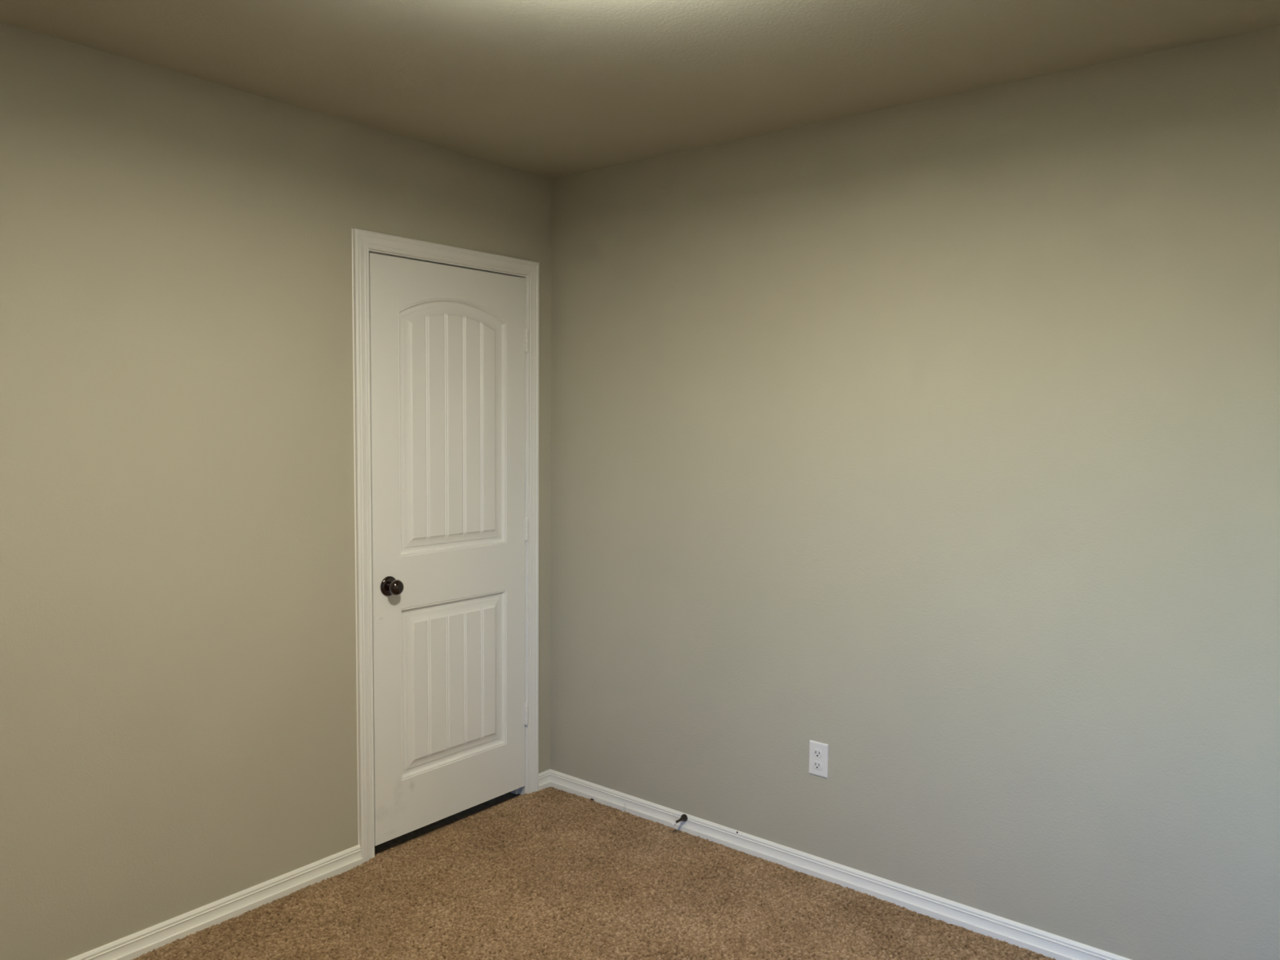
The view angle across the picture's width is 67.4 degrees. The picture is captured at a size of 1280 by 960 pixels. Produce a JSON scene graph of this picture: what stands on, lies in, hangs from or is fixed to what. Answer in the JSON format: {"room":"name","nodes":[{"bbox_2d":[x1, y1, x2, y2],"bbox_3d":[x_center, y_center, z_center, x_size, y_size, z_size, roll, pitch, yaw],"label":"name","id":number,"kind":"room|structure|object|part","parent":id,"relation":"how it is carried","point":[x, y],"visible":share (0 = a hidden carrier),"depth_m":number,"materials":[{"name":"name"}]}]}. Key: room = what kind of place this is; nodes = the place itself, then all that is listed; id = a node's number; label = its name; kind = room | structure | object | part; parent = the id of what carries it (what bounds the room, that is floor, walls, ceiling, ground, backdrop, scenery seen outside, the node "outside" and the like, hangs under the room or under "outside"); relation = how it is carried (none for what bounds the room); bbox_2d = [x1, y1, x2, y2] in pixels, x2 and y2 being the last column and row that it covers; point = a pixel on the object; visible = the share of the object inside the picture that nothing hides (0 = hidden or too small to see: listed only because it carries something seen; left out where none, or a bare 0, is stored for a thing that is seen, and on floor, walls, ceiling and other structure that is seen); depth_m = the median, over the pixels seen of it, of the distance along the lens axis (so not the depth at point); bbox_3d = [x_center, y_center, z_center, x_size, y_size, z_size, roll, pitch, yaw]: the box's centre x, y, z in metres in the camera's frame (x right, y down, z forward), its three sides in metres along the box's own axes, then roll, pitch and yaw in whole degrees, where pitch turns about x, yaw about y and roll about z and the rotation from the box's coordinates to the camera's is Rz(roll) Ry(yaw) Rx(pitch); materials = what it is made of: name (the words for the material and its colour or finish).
{"room":"empty bedroom","nodes":[
{"label":"empty bedroom","id":0,"kind":"room"},
{"bbox_2d":[0,22,551,959],"bbox_3d":[-1.415,0.109,2.719,0.110,2.502,3.420,3,5,39],"label":"wall","id":1,"kind":"structure","parent":0,"point":[178,678],"depth_m":2.75,"materials":[{"name":"beige paint"}]},
{"bbox_2d":[66,844,362,959],"bbox_3d":[-1.668,1.331,2.394,0.019,0.072,2.271,3,5,39],"label":"baseboard","id":2,"kind":"structure","parent":1,"relation":"attached to","point":[132,946],"depth_m":2.90,"materials":[{"name":"white paint"}]},
{"bbox_2d":[351,228,539,862],"bbox_3d":[-0.722,0.226,3.572,0.126,2.145,0.851,3,5,39],"label":"door frame","id":3,"kind":"structure","parent":1,"relation":"attached to","point":[362,241],"depth_m":3.29,"materials":[{"name":"white paint"}]},
{"bbox_2d":[368,253,528,845],"bbox_3d":[-0.669,0.240,3.539,0.099,2.032,0.726,3,5,39],"label":"door","id":4,"kind":"structure","parent":1,"relation":"in","point":[448,344],"depth_m":3.51,"materials":[{"name":"white paint"}]},
{"bbox_2d":[538,768,550,790],"bbox_3d":[-0.393,1.242,3.963,0.019,0.072,0.081,3,5,39],"label":"baseboard","id":5,"kind":"structure","parent":1,"relation":"attached to","point":[544,776],"depth_m":3.96,"materials":[{"name":"white paint"}]},
{"bbox_2d":[130,786,1055,959],"bbox_3d":[-0.392,1.397,1.960,3.951,0.029,3.201,3,5,39],"label":"floor","id":6,"kind":"structure","parent":0,"point":[551,873],"depth_m":2.97,"materials":[{"name":"beige carpet"}]},
{"bbox_2d":[0,0,1279,178],"bbox_3d":[-0.100,-1.111,1.581,3.470,0.100,3.420,3,5,39],"label":"ceiling","id":7,"kind":"structure","parent":0,"point":[551,89],"depth_m":2.51,"materials":[{"name":"beige paint"}]},
{"bbox_2d":[550,26,1279,959],"bbox_3d":[0.975,0.117,2.912,3.360,2.502,0.110,3,5,39],"label":"wall","id":8,"kind":"structure","parent":0,"point":[934,444],"depth_m":2.86,"materials":[{"name":"beige paint"}]},
{"bbox_2d":[808,739,828,777],"bbox_3d":[0.592,0.929,3.193,0.070,0.114,0.008,3,5,39],"label":"power outlet","id":9,"kind":"object","parent":8,"relation":"attached to","point":[818,751],"visible":1,"depth_m":3.19,"materials":[{"name":"white plastic"}]},
{"bbox_2d":[813,760,822,769],"bbox_3d":[0.590,0.949,3.193,0.034,0.028,0.004,3,5,39],"label":"receptacle","id":10,"kind":"object","parent":9,"relation":"attached to","point":[817,765],"depth_m":3.19,"materials":[{"name":"white plastic"}]},
{"bbox_2d":[813,748,822,758],"bbox_3d":[0.590,0.909,3.191,0.034,0.028,0.004,3,5,39],"label":"receptacle","id":11,"kind":"object","parent":9,"relation":"attached to","point":[817,753],"depth_m":3.19,"materials":[{"name":"white plastic"}]},
{"bbox_2d":[550,768,1131,959],"bbox_3d":[0.882,1.315,2.973,3.250,0.072,0.019,3,5,39],"label":"baseboard","id":12,"kind":"structure","parent":8,"relation":"attached to","point":[1046,944],"depth_m":3.13,"materials":[{"name":"white paint"}]},
{"bbox_2d":[671,813,687,826],"bbox_3d":[0.141,1.250,3.521,0.027,0.027,0.078,3,5,39],"label":"doorstop","id":13,"kind":"object","parent":12,"relation":"attached to","point":[683,818],"visible":1,"depth_m":3.53,"materials":[{"name":"black metal"}]},
{"bbox_3d":[0.146,1.250,3.527,0.027,0.027,0.061,3,5,39],"label":"stem","id":14,"kind":"part","parent":13,"relation":"part of","materials":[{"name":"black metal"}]}
]}

